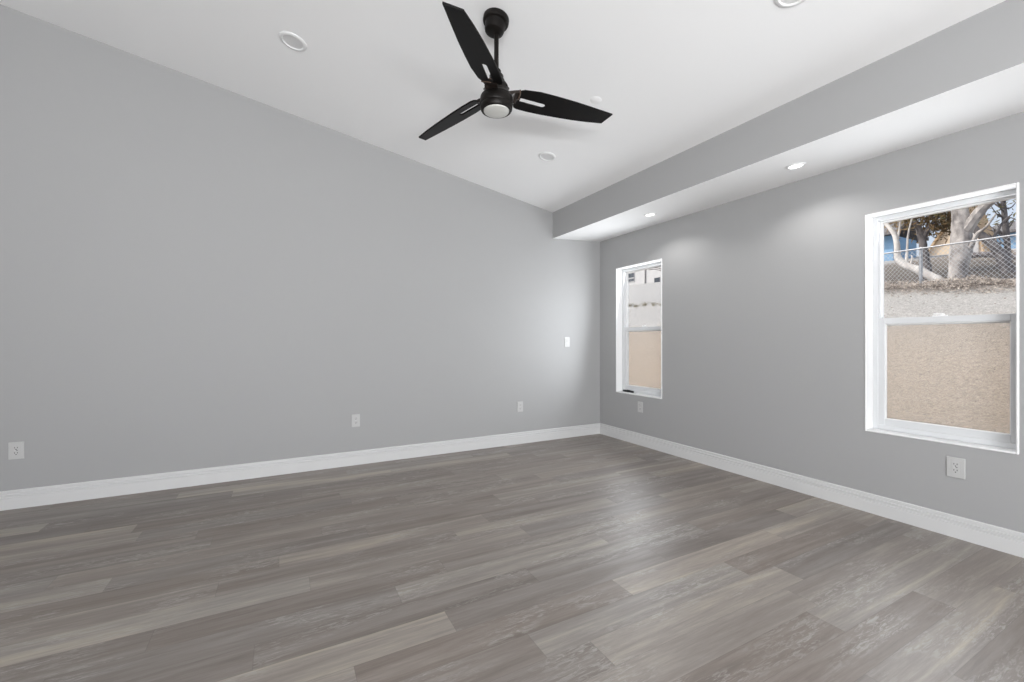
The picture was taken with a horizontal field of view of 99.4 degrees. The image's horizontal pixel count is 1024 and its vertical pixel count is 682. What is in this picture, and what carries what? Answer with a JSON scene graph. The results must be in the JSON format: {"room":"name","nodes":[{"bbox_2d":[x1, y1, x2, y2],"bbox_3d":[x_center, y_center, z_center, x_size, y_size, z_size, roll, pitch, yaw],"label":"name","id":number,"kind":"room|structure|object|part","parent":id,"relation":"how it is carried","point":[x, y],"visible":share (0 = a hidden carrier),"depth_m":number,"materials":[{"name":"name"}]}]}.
{"room":"empty bedroom","nodes":[
{"label":"empty bedroom","id":0,"kind":"room"},
{"bbox_2d":[0,4,599,490],"bbox_3d":[-2.012,-0.746,3.977,7.370,4.122,0.160,0,0,-28],"label":"wall","id":1,"kind":"structure","parent":0,"point":[195,273],"depth_m":3.69,"materials":[{"name":"grey paint"}]},
{"bbox_2d":[8,441,23,459],"bbox_3d":[-3.517,0.785,3.079,0.080,0.122,0.009,0,0,-28],"label":"electrical outlet","id":2,"kind":"object","parent":1,"relation":"attached to","point":[15,449],"visible":1,"depth_m":3.08,"materials":[{"name":"grey plastic"}]},
{"bbox_2d":[13,446,18,455],"bbox_3d":[-3.516,0.785,3.077,0.034,0.067,0.003,0,0,-28],"label":"receptacle","id":3,"kind":"object","parent":2,"relation":"attached to","point":[15,448],"depth_m":3.08,"materials":[{"name":"grey plastic"}]},
{"bbox_2d":[0,423,599,510],"bbox_3d":[-1.958,1.129,3.906,7.000,0.132,0.016,0,0,-28],"label":"baseboard","id":4,"kind":"structure","parent":1,"relation":"attached to","point":[55,494],"depth_m":3.76,"materials":[{"name":"white paint"}]},
{"bbox_2d":[352,414,359,426],"bbox_3d":[-1.495,0.772,4.157,0.074,0.120,0.008,0,0,-28],"label":"electrical outlet","id":5,"kind":"object","parent":1,"relation":"attached to","point":[356,417],"visible":1,"depth_m":4.16,"materials":[{"name":"grey plastic"}]},
{"bbox_2d":[517,401,522,411],"bbox_3d":[0.094,0.770,5.003,0.074,0.120,0.008,0,0,-28],"label":"electrical outlet","id":6,"kind":"object","parent":1,"relation":"attached to","point":[519,404],"visible":1,"depth_m":5.00,"materials":[{"name":"grey plastic"}]},
{"bbox_2d":[565,337,569,346],"bbox_3d":[0.676,0.025,5.313,0.074,0.120,0.010,0,0,-28],"label":"light switch","id":7,"kind":"object","parent":1,"relation":"attached to","point":[567,339],"visible":1,"depth_m":5.31,"materials":[{"name":"grey plastic"}]},
{"bbox_2d":[0,0,1004,212],"bbox_3d":[-0.488,-2.209,0.166,6.477,1.355,8.320,0,0,-28],"label":"ceiling","id":8,"kind":"structure","parent":0,"point":[673,76],"depth_m":2.90,"materials":[{"name":"white paint"}]},
{"bbox_2d":[279,31,306,51],"bbox_3d":[-1.490,-2.030,2.954,0.173,0.038,0.176,0,0,-28],"label":"recessed light","id":9,"kind":"object","parent":8,"relation":"in","point":[291,40],"visible":1,"depth_m":2.95,"materials":[{"name":"white"}]},
{"bbox_2d":[419,2,612,139],"bbox_3d":[-0.033,-1.585,2.610,1.220,0.561,1.261,0,0,-28],"label":"ceiling fan","id":10,"kind":"object","parent":8,"relation":"hanging from","point":[496,101],"visible":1,"depth_m":2.47,"materials":[{"name":"black metal"}]},
{"bbox_3d":[-0.403,-1.401,2.783,0.618,0.065,0.152,0,0,43],"label":"blade","id":11,"kind":"part","parent":10,"relation":"part of","materials":[{"name":"black wood"}]},
{"bbox_3d":[-0.181,-1.401,2.083,0.152,0.065,0.618,0,0,13],"label":"blade","id":12,"kind":"part","parent":10,"relation":"part of","materials":[{"name":"black wood"}]},
{"bbox_3d":[0.314,-1.401,2.625,0.618,0.065,0.152,0,0,-17],"label":"blade","id":13,"kind":"part","parent":10,"relation":"part of","materials":[{"name":"black wood"}]},
{"bbox_2d":[539,152,555,160],"bbox_3d":[0.318,-1.663,3.937,0.154,0.035,0.156,0,0,-28],"label":"recessed light","id":14,"kind":"object","parent":8,"relation":"in","point":[546,156],"visible":1,"depth_m":3.93,"materials":[{"name":"white plastic"}]},
{"bbox_2d":[590,96,601,103],"bbox_3d":[0.593,-1.695,3.067,0.080,0.017,0.081,0,0,-28],"label":"cover plate","id":15,"kind":"object","parent":8,"relation":"attached to","point":[595,99],"visible":1,"depth_m":3.06,"materials":[{"name":"white paint"}]},
{"bbox_2d":[774,0,804,7],"bbox_3d":[1.346,-1.657,2.075,0.162,0.036,0.164,0,0,-28],"label":"recessed light","id":16,"kind":"object","parent":8,"relation":"in","point":[781,3],"visible":1,"depth_m":2.12,"materials":[{"name":"white"}]},
{"bbox_2d":[0,434,1023,681],"bbox_3d":[-0.122,1.255,0.248,7.200,0.120,8.200,0,0,-28],"label":"floor","id":17,"kind":"structure","parent":0,"point":[595,557],"depth_m":2.17,"materials":[{"name":"grey laminate"}]},
{"bbox_2d":[553,0,1023,241],"bbox_3d":[2.689,-1.478,1.859,0.723,0.514,8.000,0,0,-28],"label":"soffit","id":18,"kind":"structure","parent":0,"point":[969,73],"depth_m":2.65,"materials":[{"name":"grey paint"}]},
{"bbox_2d":[644,213,656,216],"bbox_3d":[1.360,-1.233,4.272,0.120,0.016,0.120,0,0,-28],"label":"recessed light","id":19,"kind":"object","parent":18,"relation":"attached to","point":[647,214],"visible":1,"depth_m":4.27,"materials":[{"name":"white"}]},
{"bbox_2d":[786,162,805,168],"bbox_3d":[2.013,-1.234,3.078,0.120,0.016,0.120,0,0,-28],"label":"recessed light","id":20,"kind":"object","parent":18,"relation":"attached to","point":[799,164],"visible":1,"depth_m":3.07,"materials":[{"name":"white"}]},
{"bbox_2d":[600,112,1023,532],"bbox_3d":[3.121,-0.080,1.998,0.170,3.350,8.160,0,0,-28],"label":"wall","id":21,"kind":"structure","parent":0,"point":[763,293],"depth_m":3.41,"materials":[{"name":"grey paint"}]},
{"bbox_2d":[616,259,661,398],"bbox_3d":[1.510,-0.119,5.011,0.171,1.511,0.725,0,0,-28],"label":"window","id":22,"kind":"structure","parent":21,"relation":"in","point":[622,329],"depth_m":5.28,"materials":[{"name":"white plastic"}]},
{"bbox_3d":[1.537,0.220,5.017,0.030,0.744,0.664,0,0,-28],"label":"sash","id":23,"kind":"part","parent":22,"relation":"part of","materials":[{"name":"white plastic"}]},
{"bbox_3d":[1.567,-0.474,5.033,0.030,0.721,0.664,0,0,-28],"label":"sash","id":24,"kind":"part","parent":22,"relation":"part of","materials":[{"name":"white"}]},
{"bbox_3d":[1.575,0.242,5.037,0.008,0.711,0.664,0,0,-28],"label":"screen frame","id":25,"kind":"part","parent":22,"relation":"part of","materials":[{"name":"white"}]},
{"bbox_2d":[638,401,642,412],"bbox_3d":[1.457,0.762,4.931,0.008,0.120,0.076,0,0,-28],"label":"electrical outlet","id":26,"kind":"object","parent":21,"relation":"attached to","point":[640,404],"visible":1,"depth_m":4.92,"materials":[{"name":"grey plastic"}]},
{"bbox_2d":[600,423,1023,557],"bbox_3d":[3.002,1.129,2.023,0.016,0.132,7.996,0,0,-28],"label":"baseboard","id":27,"kind":"structure","parent":21,"relation":"attached to","point":[1001,539],"depth_m":3.09,"materials":[{"name":"white paint"}]},
{"bbox_2d":[865,182,1018,454],"bbox_3d":[2.710,-0.119,2.758,0.171,1.511,0.720,0,0,-28],"label":"window","id":28,"kind":"structure","parent":21,"relation":"in","point":[876,419],"depth_m":2.88,"materials":[{"name":"white plastic"}]},
{"bbox_3d":[2.738,0.220,2.764,0.030,0.744,0.659,0,0,-28],"label":"sash","id":29,"kind":"part","parent":28,"relation":"part of","materials":[{"name":"white plastic"}]},
{"bbox_3d":[2.768,-0.474,2.780,0.030,0.721,0.659,0,0,-28],"label":"sash","id":30,"kind":"part","parent":28,"relation":"part of","materials":[{"name":"white"}]},
{"bbox_3d":[2.776,0.242,2.785,0.008,0.711,0.659,0,0,-28],"label":"screen frame","id":31,"kind":"part","parent":28,"relation":"part of","materials":[{"name":"white plastic"}]},
{"bbox_2d":[946,456,964,478],"bbox_3d":[2.685,0.772,2.626,0.009,0.122,0.084,0,0,-28],"label":"electrical outlet","id":32,"kind":"object","parent":21,"relation":"attached to","point":[955,467],"visible":1,"depth_m":2.62,"materials":[{"name":"grey plastic"}]},
{"bbox_2d":[952,462,958,473],"bbox_3d":[2.682,0.772,2.625,0.003,0.067,0.034,0,0,-28],"label":"receptacle","id":33,"kind":"object","parent":32,"relation":"attached to","point":[955,465],"depth_m":2.62,"materials":[{"name":"grey plastic"}]},
{"label":"outside","id":34,"kind":"structure","parent":0,"visible":0},
{"bbox_2d":[628,250,1015,433],"bbox_3d":[12.690,-3.774,33.079,74.290,10.582,65.700,0,0,-28],"label":"wall","id":35,"kind":"structure","parent":34,"point":[964,350],"depth_m":7.41,"materials":[{"name":"concrete"}]},
{"bbox_2d":[628,267,660,284],"bbox_3d":[14.811,-7.519,43.675,7.000,6.485,13.227,0,0,-28],"label":"house","id":36,"kind":"structure","parent":35,"relation":"on","point":[644,276],"depth_m":41.38,"materials":[{"name":"paint"}]},
{"bbox_2d":[629,293,1009,430],"bbox_3d":[4.900,-0.065,11.248,6.026,2.566,13.514,0,0,-28],"label":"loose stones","id":37,"kind":"object","parent":35,"relation":"on","point":[951,293],"visible":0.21,"depth_m":7.00},
{"bbox_2d":[884,219,928,260],"bbox_3d":[22.437,-5.684,26.173,4.000,3.131,2.799,0,0,-28],"label":"house","id":38,"kind":"structure","parent":35,"relation":"on","point":[888,240],"depth_m":25.14,"materials":[{"name":"paint"}]},
{"bbox_2d":[884,218,944,280],"bbox_3d":[12.687,-2.932,13.725,0.346,2.885,1.704,0,0,-24],"label":"leaning tree","id":39,"kind":"object","parent":35,"relation":"on","point":[895,236],"visible":0.64,"depth_m":13.87,"materials":[{"name":"white plant"}]},
{"bbox_2d":[884,202,996,271],"bbox_3d":[13.810,-3.422,14.461,3.170,3.377,3.355,0,0,10],"label":"tree","id":40,"kind":"object","parent":35,"relation":"on","point":[933,225],"visible":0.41,"depth_m":14.18,"materials":[{"name":"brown plant"}]},
{"bbox_2d":[884,234,1015,287],"bbox_3d":[9.730,-1.586,10.335,0.100,1.268,6.200,0,0,-28],"label":"fence","id":41,"kind":"object","parent":35,"relation":"on","point":[920,249],"visible":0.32,"depth_m":9.88,"materials":[{"name":"metal"}]},
{"bbox_3d":[9.740,-1.631,10.341,0.076,1.179,0.074,0,0,-28],"label":"post","id":42,"kind":"part","parent":41,"relation":"part of","materials":[{"name":"metal"}]},
{"bbox_3d":[9.701,-2.175,10.320,0.035,0.035,6.200,0,0,-28],"label":"rail","id":43,"kind":"part","parent":41,"relation":"part of","materials":[{"name":"metal"}]},
{"bbox_2d":[884,275,1015,296],"bbox_3d":[9.817,-1.230,10.764,2.618,0.829,8.122,0,0,-28],"label":"leaf litter","id":44,"kind":"object","parent":35,"relation":"on","point":[893,285],"visible":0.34,"depth_m":9.49,"materials":[{"name":"brown plant"}]},
{"bbox_2d":[901,202,1003,281],"bbox_3d":[12.278,-5.463,12.811,8.321,8.346,7.872,0,0,22],"label":"eucalyptus tree","id":45,"kind":"object","parent":35,"relation":"on","point":[963,223],"visible":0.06,"depth_m":11.85,"materials":[{"name":"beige plant"}]},
{"bbox_2d":[929,206,996,255],"bbox_3d":[28.002,-6.404,27.000,3.040,4.160,3.101,0,0,-28],"label":"house","id":46,"kind":"structure","parent":35,"relation":"on","point":[939,242],"depth_m":26.67,"materials":[{"name":"beige paint"}]},
{"bbox_3d":[27.264,-5.796,25.567,0.090,1.299,0.334,0,0,-28],"label":"door","id":47,"kind":"part","parent":46,"relation":"part of","materials":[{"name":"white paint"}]},
{"bbox_2d":[972,252,1015,258],"bbox_3d":[17.296,-3.008,15.615,0.228,0.458,1.278,0,0,-28],"label":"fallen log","id":48,"kind":"object","parent":35,"relation":"on","point":[975,254],"visible":0.45,"depth_m":15.75,"materials":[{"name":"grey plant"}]},
{"bbox_2d":[973,214,1015,272],"bbox_3d":[14.244,-2.736,12.955,0.520,2.442,1.416,0,0,-28],"label":"tree","id":49,"kind":"object","parent":35,"relation":"on","point":[982,235],"visible":0.56,"depth_m":12.71,"materials":[{"name":"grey plant"}]},
{"bbox_2d":[974,199,1015,260],"bbox_3d":[15.454,-3.442,13.480,1.997,3.240,2.518,0,0,27],"label":"bare tree","id":50,"kind":"object","parent":35,"relation":"on","point":[1004,214],"visible":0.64,"depth_m":13.28,"materials":[{"name":"brown plant"}]},
{"bbox_2d":[992,221,1015,249],"bbox_3d":[37.306,-6.785,31.228,7.000,3.853,3.322,0,0,-28],"label":"house","id":51,"kind":"structure","parent":35,"relation":"on","point":[1012,228],"depth_m":30.10,"materials":[{"name":"paint"}]}
]}

